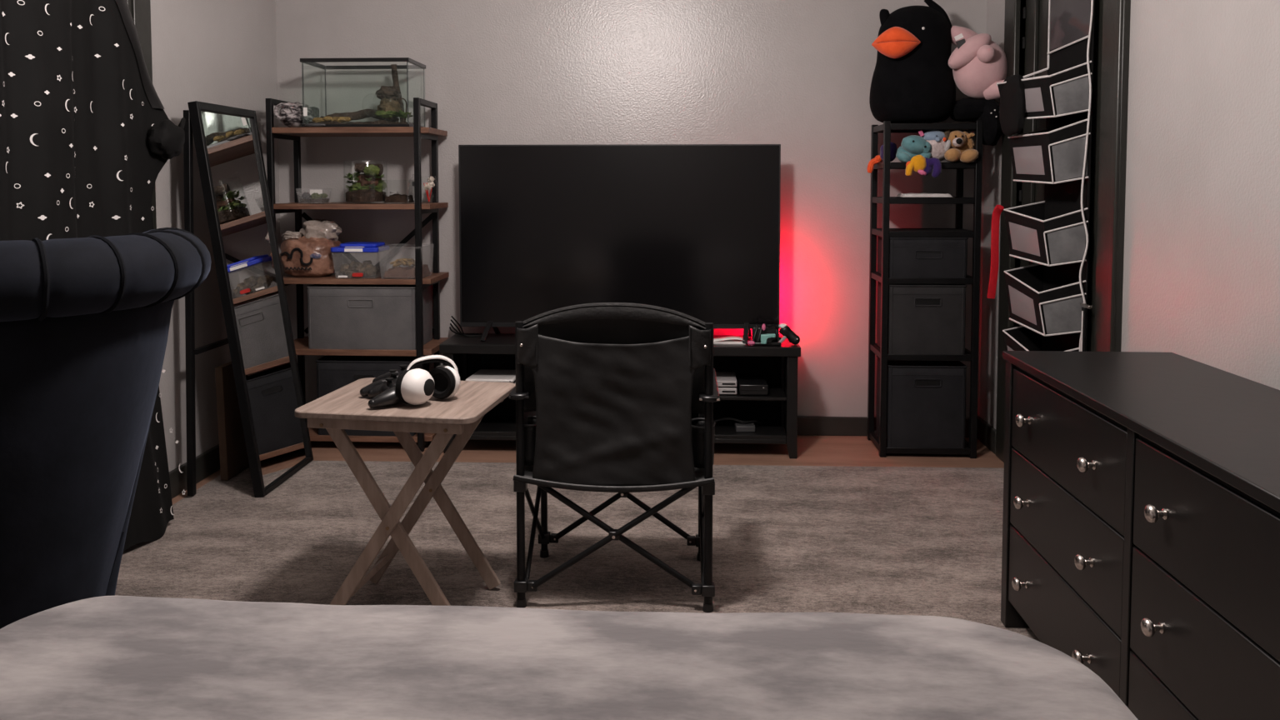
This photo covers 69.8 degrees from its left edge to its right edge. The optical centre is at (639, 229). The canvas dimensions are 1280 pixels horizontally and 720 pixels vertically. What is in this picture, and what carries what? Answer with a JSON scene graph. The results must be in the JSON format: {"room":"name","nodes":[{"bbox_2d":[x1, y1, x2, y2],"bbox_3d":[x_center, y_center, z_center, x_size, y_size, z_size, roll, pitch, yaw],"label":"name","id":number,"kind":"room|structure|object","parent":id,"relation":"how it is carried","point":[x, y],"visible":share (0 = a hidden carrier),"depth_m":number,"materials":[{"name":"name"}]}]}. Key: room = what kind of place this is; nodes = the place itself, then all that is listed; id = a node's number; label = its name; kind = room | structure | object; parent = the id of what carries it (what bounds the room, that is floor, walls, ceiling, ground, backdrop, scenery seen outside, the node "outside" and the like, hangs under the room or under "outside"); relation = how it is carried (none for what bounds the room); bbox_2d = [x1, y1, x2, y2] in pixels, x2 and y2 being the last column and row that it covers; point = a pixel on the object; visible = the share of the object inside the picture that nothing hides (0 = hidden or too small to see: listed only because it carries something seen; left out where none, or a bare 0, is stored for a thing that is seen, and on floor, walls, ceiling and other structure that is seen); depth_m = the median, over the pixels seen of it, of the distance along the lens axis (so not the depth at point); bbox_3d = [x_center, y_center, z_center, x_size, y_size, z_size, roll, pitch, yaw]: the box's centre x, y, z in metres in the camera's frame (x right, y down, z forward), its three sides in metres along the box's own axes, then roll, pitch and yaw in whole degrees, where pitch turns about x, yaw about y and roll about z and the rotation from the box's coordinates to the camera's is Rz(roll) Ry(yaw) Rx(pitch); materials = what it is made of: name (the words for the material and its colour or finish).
{"room":"bedroom","nodes":[
{"label":"bedroom","id":0,"kind":"room"},
{"bbox_2d":[150,0,280,471],"bbox_3d":[-1.905,-0.117,1.371,0.100,2.450,5.960,0,3,3],"label":"wall","id":1,"kind":"structure","parent":0,"point":[223,52],"depth_m":3.64,"materials":[{"name":"paint"}]},
{"bbox_2d":[0,0,185,550],"bbox_3d":[-1.643,-0.073,2.613,0.131,2.212,1.740,0,3,3],"label":"curtain","id":2,"kind":"object","parent":1,"relation":"hanging from","point":[87,134],"visible":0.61,"depth_m":2.78,"materials":[{"name":"black fabric"}]},
{"bbox_2d":[125,0,156,229],"bbox_3d":[-1.774,-0.411,2.502,0.050,1.480,1.540,0,3,3],"label":"window","id":3,"kind":"structure","parent":1,"relation":"in","point":[140,10],"depth_m":3.21,"materials":[{"name":"white paint"}]},
{"bbox_2d":[169,444,219,499],"bbox_3d":[-1.846,1.057,1.429,0.018,0.100,5.960,0,3,3],"label":"baseboard","id":4,"kind":"structure","parent":1,"relation":"attached to","point":[207,462],"depth_m":3.60,"materials":[{"name":"grey paint"}]},
{"bbox_2d":[171,435,1004,504],"bbox_3d":[-0.217,1.161,1.355,3.480,0.100,6.160,0,3,3],"label":"floor","id":5,"kind":"structure","parent":0,"point":[840,451],"depth_m":3.96,"materials":[{"name":"brown wood"}]},
{"bbox_2d":[265,97,449,451],"bbox_3d":[-1.258,0.193,4.150,0.707,1.540,0.335,0,3,3],"label":"shelf unit","id":6,"kind":"object","parent":5,"relation":"on","point":[301,343],"visible":0.6,"depth_m":4.01,"materials":[{"name":"black metal"}]},
{"bbox_2d":[273,101,314,127],"bbox_3d":[-1.526,-0.508,4.073,0.128,0.116,0.209,0,3,3],"label":"roll","id":7,"kind":"object","parent":6,"relation":"on","point":[291,114],"visible":0.73,"depth_m":4.00,"materials":[{"name":"grey fabric"}]},
{"bbox_2d":[279,219,343,276],"bbox_3d":[-1.472,0.079,4.105,0.268,0.254,0.205,0,3,3],"label":"plastic bag","id":8,"kind":"object","parent":6,"relation":"on","point":[307,252],"visible":0.98,"depth_m":4.04,"materials":[{"name":"clear"}]},
{"bbox_2d":[299,190,329,202],"bbox_3d":[-1.443,-0.150,4.058,0.121,0.066,0.101,0,3,3],"label":"plastic container","id":9,"kind":"object","parent":6,"relation":"on","point":[317,196],"visible":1,"depth_m":4.03,"materials":[{"name":"clear plastic"}]},
{"bbox_2d":[310,106,319,117],"bbox_3d":[-1.530,-0.510,4.204,0.110,0.104,0.050,0,3,3],"label":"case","id":10,"kind":"object","parent":6,"relation":"on","point":[316,110],"visible":0.2,"depth_m":4.18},
{"bbox_2d":[304,123,325,126],"bbox_3d":[-1.406,-0.453,3.967,0.097,0.018,0.021,0,3,3],"label":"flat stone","id":11,"kind":"object","parent":6,"relation":"on","point":[307,124],"visible":1,"depth_m":3.96,"materials":[{"name":"grey stone"}]},
{"bbox_2d":[330,241,389,278],"bbox_3d":[-1.238,0.138,4.062,0.216,0.157,0.172,0,3,3],"label":"tub","id":12,"kind":"object","parent":6,"relation":"on","point":[355,269],"visible":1,"depth_m":4.01,"materials":[{"name":"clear plastic"}]},
{"bbox_2d":[300,57,425,127],"bbox_3d":[-1.227,-0.600,4.094,0.478,0.296,0.268,0,3,3],"label":"tank","id":13,"kind":"object","parent":6,"relation":"on","point":[335,122],"visible":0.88,"depth_m":3.98,"materials":[{"name":"clear glass"}]},
{"bbox_2d":[320,108,399,122],"bbox_3d":[-1.256,-0.506,4.113,0.344,0.075,0.054,0,3,-7],"label":"driftwood","id":14,"kind":"object","parent":13,"relation":"in","point":[364,113],"visible":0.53,"depth_m":4.10,"materials":[{"name":"brown wood"}]},
{"bbox_2d":[373,85,404,119],"bbox_3d":[-1.130,-0.558,4.035,0.181,0.152,0.126,0,3,3],"label":"rock","id":15,"kind":"object","parent":13,"relation":"in","point":[388,104],"visible":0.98,"depth_m":4.00,"materials":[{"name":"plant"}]},
{"bbox_2d":[390,64,405,121],"bbox_3d":[-1.086,-0.612,4.123,0.064,0.262,0.033,0,3,-5],"label":"branch","id":16,"kind":"object","parent":13,"relation":"in","point":[394,71],"visible":0.63,"depth_m":4.11,"materials":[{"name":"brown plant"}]},
{"bbox_2d":[393,98,413,120],"bbox_3d":[-1.019,-0.525,3.993,0.086,0.098,0.095,1,3,20],"label":"plant","id":17,"kind":"object","parent":13,"relation":"in","point":[401,114],"visible":0.96,"depth_m":3.98,"materials":[{"name":"green plant"}]},
{"bbox_2d":[343,163,387,201],"bbox_3d":[-1.218,-0.213,4.059,0.194,0.188,0.188,0,3,3],"label":"jar","id":18,"kind":"object","parent":6,"relation":"on","point":[369,187],"visible":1,"depth_m":4.02,"materials":[{"name":"clear glass"}]},
{"bbox_2d":[306,284,432,349],"bbox_3d":[-1.211,0.380,4.139,0.494,0.274,0.288,0,3,3],"label":"fabric bin","id":19,"kind":"object","parent":6,"relation":"on","point":[340,316],"visible":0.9,"depth_m":4.00,"materials":[{"name":"grey fabric"}]},
{"bbox_2d":[315,355,429,435],"bbox_3d":[-1.203,0.734,4.157,0.441,0.331,0.288,0,3,3],"label":"fabric bin","id":20,"kind":"object","parent":6,"relation":"on","point":[333,372],"visible":0.37,"depth_m":4.02,"materials":[{"name":"black fabric"}]},
{"bbox_2d":[384,190,414,202],"bbox_3d":[-1.065,-0.169,4.054,0.110,0.104,0.122,0,3,3],"label":"glass box","id":21,"kind":"object","parent":6,"relation":"on","point":[396,197],"visible":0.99,"depth_m":4.00,"materials":[{"name":"glass"}]},
{"bbox_2d":[383,258,430,277],"bbox_3d":[-1.035,0.138,4.068,0.196,0.140,0.208,0,3,3],"label":"clear bin","id":22,"kind":"object","parent":6,"relation":"on","point":[396,271],"visible":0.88,"depth_m":4.00,"materials":[{"name":"plastic"}]},
{"bbox_2d":[383,264,430,277],"bbox_3d":[-1.035,0.180,4.071,0.166,0.049,0.160,0,3,3],"label":"bedding","id":23,"kind":"object","parent":22,"relation":"on","point":[397,271],"depth_m":4.00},
{"bbox_2d":[423,175,434,201],"bbox_3d":[-0.953,-0.182,4.138,0.076,0.119,0.076,0,3,3],"label":"figurine","id":24,"kind":"object","parent":6,"relation":"on","point":[430,184],"visible":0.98,"depth_m":4.13,"materials":[{"name":"white ceramic"}]},
{"bbox_2d":[115,460,1039,641],"bbox_3d":[-0.192,1.087,1.665,3.190,0.011,4.390,0,3,3],"label":"rug","id":25,"kind":"object","parent":5,"relation":"on","point":[870,540],"visible":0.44,"depth_m":2.97,"materials":[{"name":"grey carpet"}]},
{"bbox_2d":[0,227,211,629],"bbox_3d":[-1.355,0.532,2.100,0.612,1.048,0.799,0,3,3],"label":"armchair","id":26,"kind":"object","parent":25,"relation":"on","point":[85,322],"visible":0.94,"depth_m":2.02,"materials":[{"name":"blue fabric"}]},
{"bbox_2d":[215,360,249,480],"bbox_3d":[-1.624,0.751,3.678,0.043,0.447,0.220,0,3,3],"label":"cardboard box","id":27,"kind":"object","parent":25,"relation":"on","point":[232,450],"visible":0.62,"depth_m":3.60,"materials":[{"name":"brown cardboard"}]},
{"bbox_2d":[183,100,313,497],"bbox_3d":[-1.528,0.252,3.592,0.292,1.465,0.460,0,3,3],"label":"mirror","id":28,"kind":"object","parent":25,"relation":"on","point":[260,340],"visible":0.94,"depth_m":3.52,"materials":[{"name":"black mirror"}]},
{"bbox_2d":[294,377,515,605],"bbox_3d":[-0.618,0.744,2.500,0.480,0.587,0.412,0,3,9],"label":"tray table","id":29,"kind":"object","parent":25,"relation":"on","point":[460,414],"visible":0.8,"depth_m":2.35,"materials":[{"name":"brown wood"}]},
{"bbox_2d":[360,372,401,408],"bbox_3d":[-0.671,0.420,2.419,0.112,0.062,0.176,-1,3,-25],"label":"gamepad","id":30,"kind":"object","parent":29,"relation":"on","point":[388,396],"visible":0.64,"depth_m":2.35,"materials":[{"name":"black plastic"}]},
{"bbox_2d":[367,365,406,398],"bbox_3d":[-0.686,0.414,2.528,0.112,0.062,0.176,-1,3,-11],"label":"gamepad","id":31,"kind":"object","parent":29,"relation":"on","point":[375,391],"visible":0.3,"depth_m":2.51,"materials":[{"name":"black plastic"}]},
{"bbox_2d":[395,355,460,404],"bbox_3d":[-0.550,0.394,2.406,0.090,0.118,0.185,2,4,36],"label":"headset","id":32,"kind":"object","parent":29,"relation":"on","point":[413,387],"visible":1,"depth_m":2.38,"materials":[{"name":"white plastic"}]},
{"bbox_2d":[400,368,434,404],"bbox_3d":[-0.569,0.407,2.368,0.057,0.094,0.094,2,3,28],"label":"ear cup","id":33,"kind":"object","parent":32,"relation":"on","point":[417,384],"depth_m":2.34,"materials":[{"name":"white plastic"}]},
{"bbox_2d":[409,359,454,369],"bbox_3d":[-0.552,0.357,2.425,0.135,0.035,0.030,-2,4,-33],"label":"cushion","id":34,"kind":"object","parent":32,"relation":"on","point":[449,363],"depth_m":2.42,"materials":[{"name":"white plastic"}]},
{"bbox_2d":[438,365,460,399],"bbox_3d":[-0.519,0.406,2.456,0.090,0.089,0.042,1,3,20],"label":"ear cup","id":35,"kind":"object","parent":32,"relation":"on","point":[449,382],"depth_m":2.42,"materials":[{"name":"white plastic"}]},
{"bbox_2d":[509,302,719,612],"bbox_3d":[-0.062,0.610,2.661,0.570,0.842,0.405,0,3,3],"label":"camp chair","id":36,"kind":"object","parent":25,"relation":"on","point":[606,395],"visible":1,"depth_m":2.49,"materials":[{"name":"black fabric"}]},
{"bbox_2d":[1080,302,1092,351],"bbox_3d":[1.466,0.627,3.042,0.020,0.765,0.085,0,3,8],"label":"stick","id":37,"kind":"object","parent":25,"relation":"on","point":[1084,310],"visible":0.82,"depth_m":3.02,"materials":[{"name":"plastic"}]},
{"bbox_2d":[1000,350,1279,719],"bbox_3d":[1.124,0.716,1.739,0.457,0.725,1.360,0,3,3],"label":"dresser","id":38,"kind":"object","parent":25,"relation":"on","point":[1141,513],"visible":0.98,"depth_m":1.74,"materials":[{"name":"black wood"}]},
{"bbox_3d":[-0.193,0.876,0.252,1.365,0.556,2.032,0,3,3],"label":"bed","id":39,"kind":"object","parent":25,"relation":"on","visible":0},
{"bbox_2d":[0,595,1138,719],"bbox_3d":[-0.193,0.800,0.258,1.458,0.476,2.126,0,3,3],"label":"blanket","id":40,"kind":"object","parent":39,"relation":"on","point":[104,657],"visible":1,"depth_m":1.10,"materials":[{"name":"grey fabric"}]},
{"bbox_2d":[439,333,800,459],"bbox_3d":[-0.085,0.717,4.072,1.548,0.501,0.300,0,3,3],"label":"tv console","id":41,"kind":"object","parent":5,"relation":"on","point":[777,411],"depth_m":4.06,"materials":[{"name":"black wood"}]},
{"bbox_2d":[449,326,474,334],"bbox_3d":[-0.837,0.468,4.217,0.165,0.022,0.056,2,4,35],"label":"cable","id":42,"kind":"object","parent":41,"relation":"on","point":[449,327],"visible":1,"depth_m":4.19,"materials":[{"name":"black plastic"}]},
{"bbox_2d":[450,323,478,335],"bbox_3d":[-0.826,0.460,4.207,0.181,0.040,0.060,2,4,34],"label":"cable","id":43,"kind":"object","parent":41,"relation":"on","point":[452,327],"visible":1,"depth_m":4.18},
{"bbox_2d":[450,319,482,335],"bbox_3d":[-0.815,0.451,4.197,0.198,0.058,0.065,2,4,33],"label":"cable","id":44,"kind":"object","parent":41,"relation":"on","point":[452,321],"visible":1,"depth_m":4.20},
{"bbox_2d":[451,315,482,336],"bbox_3d":[-0.804,0.443,4.187,0.215,0.077,0.070,2,4,33],"label":"cable","id":45,"kind":"object","parent":41,"relation":"on","point":[453,318],"visible":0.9,"depth_m":4.16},
{"bbox_2d":[465,369,515,384],"bbox_3d":[-0.648,0.675,4.098,0.216,0.058,0.219,0,3,3],"label":"game console","id":46,"kind":"object","parent":41,"relation":"on","point":[482,375],"visible":0.56,"depth_m":4.05,"materials":[{"name":"white plastic"}]},
{"bbox_2d":[458,144,780,344],"bbox_3d":[-0.096,0.056,4.043,1.418,0.860,0.198,0,3,3],"label":"television","id":47,"kind":"object","parent":41,"relation":"on","point":[693,230],"visible":0.91,"depth_m":4.04,"materials":[{"name":"black plastic"}]},
{"bbox_2d":[507,383,786,400],"bbox_3d":[-0.085,0.713,4.074,1.434,0.014,0.272,0,3,3],"label":"shelf","id":48,"kind":"object","parent":41,"relation":"attached to","point":[777,392],"depth_m":3.93,"materials":[{"name":"black wood"}]},
{"bbox_2d":[718,386,736,394],"bbox_3d":[0.359,0.692,4.036,0.126,0.030,0.186,0,3,3],"label":"console","id":49,"kind":"object","parent":41,"relation":"on","point":[722,390],"visible":0.3,"depth_m":3.94,"materials":[{"name":"white plastic"}]},
{"bbox_2d":[715,371,736,386],"bbox_3d":[0.359,0.659,4.034,0.126,0.030,0.186,0,3,3],"label":"console","id":50,"kind":"object","parent":49,"relation":"on","point":[723,378],"visible":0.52,"depth_m":3.96,"materials":[{"name":"white plastic"}]},
{"bbox_2d":[713,335,745,344],"bbox_3d":[0.375,0.480,3.992,0.162,0.021,0.098,0,3,3],"label":"paper stack","id":51,"kind":"object","parent":41,"relation":"on","point":[732,339],"visible":0.81,"depth_m":3.97,"materials":[{"name":"white paper"}]},
{"bbox_2d":[714,417,761,424],"bbox_3d":[0.419,0.847,4.020,0.264,0.048,0.077,-1,3,-11],"label":"cable","id":52,"kind":"object","parent":41,"relation":"on","point":[723,418],"visible":0.82,"depth_m":4.01,"materials":[{"name":"black plastic"}]},
{"bbox_2d":[735,422,754,432],"bbox_3d":[0.457,0.861,3.993,0.083,0.026,0.060,0,3,0],"label":"box","id":53,"kind":"object","parent":41,"relation":"on","point":[739,427],"visible":1,"depth_m":3.96,"materials":[{"name":"grey plastic"}]},
{"bbox_2d":[736,374,768,394],"bbox_3d":[0.493,0.683,4.033,0.122,0.048,0.218,0,3,3],"label":"console","id":54,"kind":"object","parent":41,"relation":"on","point":[747,384],"visible":1,"depth_m":3.93,"materials":[{"name":"plastic"}]},
{"bbox_2d":[750,323,781,345],"bbox_3d":[0.540,0.447,3.933,0.127,0.094,0.077,0,3,3],"label":"dock","id":55,"kind":"object","parent":41,"relation":"on","point":[762,336],"visible":0.98,"depth_m":3.92,"materials":[{"name":"black plastic"}]},
{"bbox_2d":[778,323,799,344],"bbox_3d":[0.639,0.448,3.939,0.096,0.090,0.056,0,3,3],"label":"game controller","id":56,"kind":"object","parent":41,"relation":"on","point":[785,330],"visible":1,"depth_m":3.92,"materials":[{"name":"black plastic"}]},
{"bbox_2d":[867,120,983,458],"bbox_3d":[1.239,0.252,4.021,0.407,1.435,0.280,0,3,3],"label":"shelf","id":57,"kind":"object","parent":5,"relation":"on","point":[887,128],"visible":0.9,"depth_m":3.89,"materials":[{"name":"black metal"}]},
{"bbox_2d":[866,141,897,173],"bbox_3d":[1.066,-0.316,4.011,0.080,0.136,0.130,-2,4,-38],"label":"plush bug","id":58,"kind":"object","parent":57,"relation":"on","point":[878,158],"visible":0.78,"depth_m":3.99},
{"bbox_2d":[895,130,931,162],"bbox_3d":[1.158,-0.350,3.903,0.148,0.146,0.137,0,3,3],"label":"dinosaur","id":59,"kind":"object","parent":57,"relation":"on","point":[912,146],"visible":0.8,"depth_m":3.85,"materials":[{"name":"teal fabric"}]},
{"bbox_2d":[869,0,965,123],"bbox_3d":[1.177,-0.727,3.951,0.381,0.529,0.327,0,3,3],"label":"plush toy","id":60,"kind":"object","parent":57,"relation":"on","point":[912,80],"visible":0.98,"depth_m":3.86,"materials":[{"name":"black fabric"}]},
{"bbox_2d":[875,355,967,448],"bbox_3d":[1.232,0.751,4.033,0.342,0.354,0.258,0,3,3],"label":"fabric bin","id":61,"kind":"object","parent":57,"relation":"on","point":[926,400],"visible":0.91,"depth_m":3.91,"materials":[{"name":"black fabric"}]},
{"bbox_2d":[876,280,966,354],"bbox_3d":[1.227,0.377,4.014,0.336,0.297,0.258,0,3,3],"label":"fabric bin","id":62,"kind":"object","parent":57,"relation":"on","point":[927,319],"visible":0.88,"depth_m":3.89,"materials":[{"name":"fabric"}]},
{"bbox_2d":[877,235,968,278],"bbox_3d":[1.227,0.113,4.000,0.340,0.172,0.258,0,3,3],"label":"fabric bin","id":63,"kind":"object","parent":57,"relation":"on","point":[909,257],"visible":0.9,"depth_m":3.88,"materials":[{"name":"black fabric"}]},
{"bbox_2d":[905,155,941,178],"bbox_3d":[1.183,-0.264,3.831,0.150,0.098,0.055,0,3,3],"label":"plush toy","id":64,"kind":"object","parent":57,"relation":"on","point":[920,164],"visible":1,"depth_m":3.81,"materials":[{"name":"fabric"}]},
{"bbox_2d":[895,193,953,197],"bbox_3d":[1.232,-0.151,3.979,0.210,0.016,0.165,0,3,3],"label":"folded cloth","id":65,"kind":"object","parent":57,"relation":"on","point":[932,195],"visible":1,"depth_m":3.91,"materials":[{"name":"white fabric"}]},
{"bbox_2d":[921,130,951,160],"bbox_3d":[1.256,-0.354,3.897,0.124,0.141,0.113,0,3,3],"label":"penguin","id":66,"kind":"object","parent":57,"relation":"on","point":[937,138],"visible":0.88,"depth_m":3.86,"materials":[{"name":"white fabric"}]},
{"bbox_2d":[940,122,979,162],"bbox_3d":[1.347,-0.369,3.879,0.144,0.173,0.153,0,3,3],"label":"plush dog","id":67,"kind":"object","parent":57,"relation":"on","point":[961,149],"visible":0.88,"depth_m":3.84},
{"bbox_2d":[950,97,1003,145],"bbox_3d":[1.438,-0.461,3.926,0.208,0.210,0.280,0,3,3],"label":"plush toy","id":68,"kind":"object","parent":57,"relation":"on","point":[968,109],"visible":0.8,"depth_m":3.84,"materials":[{"name":"black fabric"}]},
{"bbox_2d":[948,25,1007,99],"bbox_3d":[1.422,-0.707,3.862,0.260,0.328,0.260,0,3,3],"label":"pig","id":69,"kind":"object","parent":68,"relation":"on","point":[980,63],"visible":0.91,"depth_m":3.80,"materials":[{"name":"pink fabric"}]},
{"bbox_2d":[275,0,986,418],"bbox_3d":[-0.069,-0.271,4.310,3.480,2.450,0.100,0,3,3],"label":"wall","id":70,"kind":"structure","parent":0,"point":[796,75],"depth_m":4.25,"materials":[{"name":"paint"}]},
{"bbox_2d":[797,415,969,437],"bbox_3d":[-0.071,0.911,4.313,3.244,0.088,0.018,0,3,3],"label":"baseboard","id":71,"kind":"structure","parent":70,"relation":"attached to","point":[807,425],"depth_m":4.26,"materials":[{"name":"grey paint"}]},
{"bbox_2d":[979,0,1279,429],"bbox_3d":[1.471,-0.108,1.205,0.100,2.450,5.960,0,3,3],"label":"wall","id":72,"kind":"structure","parent":0,"point":[1202,258],"depth_m":2.42,"materials":[{"name":"paint"}]},
{"bbox_2d":[976,415,995,454],"bbox_3d":[1.551,0.916,4.103,0.018,0.100,0.280,0,3,3],"label":"baseboard","id":73,"kind":"structure","parent":72,"relation":"attached to","point":[986,433],"depth_m":4.08,"materials":[{"name":"grey paint"}]},
{"bbox_2d":[1019,0,1103,351],"bbox_3d":[1.569,-0.027,3.384,0.068,2.040,0.763,0,3,3],"label":"door","id":74,"kind":"structure","parent":72,"relation":"in","point":[1036,12],"depth_m":3.16,"materials":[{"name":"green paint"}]},
{"bbox_2d":[996,0,1094,351],"bbox_3d":[1.420,-0.152,3.278,0.197,1.720,0.434,0,3,3],"label":"hanging organiser","id":75,"kind":"object","parent":74,"relation":"hanging from","point":[1044,297],"visible":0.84,"depth_m":3.16,"materials":[{"name":"black fabric"}]},
{"bbox_2d":[986,205,1004,298],"bbox_3d":[1.350,0.085,3.482,0.030,0.360,0.050,-1,3,-24],"label":"strap","id":76,"kind":"object","parent":75,"relation":"hanging from","point":[997,212],"visible":1,"depth_m":3.48,"materials":[{"name":"red fabric"}]},
{"bbox_2d":[999,74,1024,135],"bbox_3d":[1.356,-0.453,3.337,0.045,0.218,0.199,0,3,3],"label":"pouch","id":77,"kind":"object","parent":75,"relation":"hanging from","point":[1012,107],"visible":0.99,"depth_m":3.28,"materials":[{"name":"fabric"}]},
{"bbox_2d":[995,0,1130,462],"bbox_3d":[1.526,-0.086,3.364,0.062,2.180,1.060,0,3,3],"label":"trim","id":78,"kind":"structure","parent":72,"relation":"attached to","point":[1117,13],"depth_m":2.92,"materials":[{"name":"green paint"}]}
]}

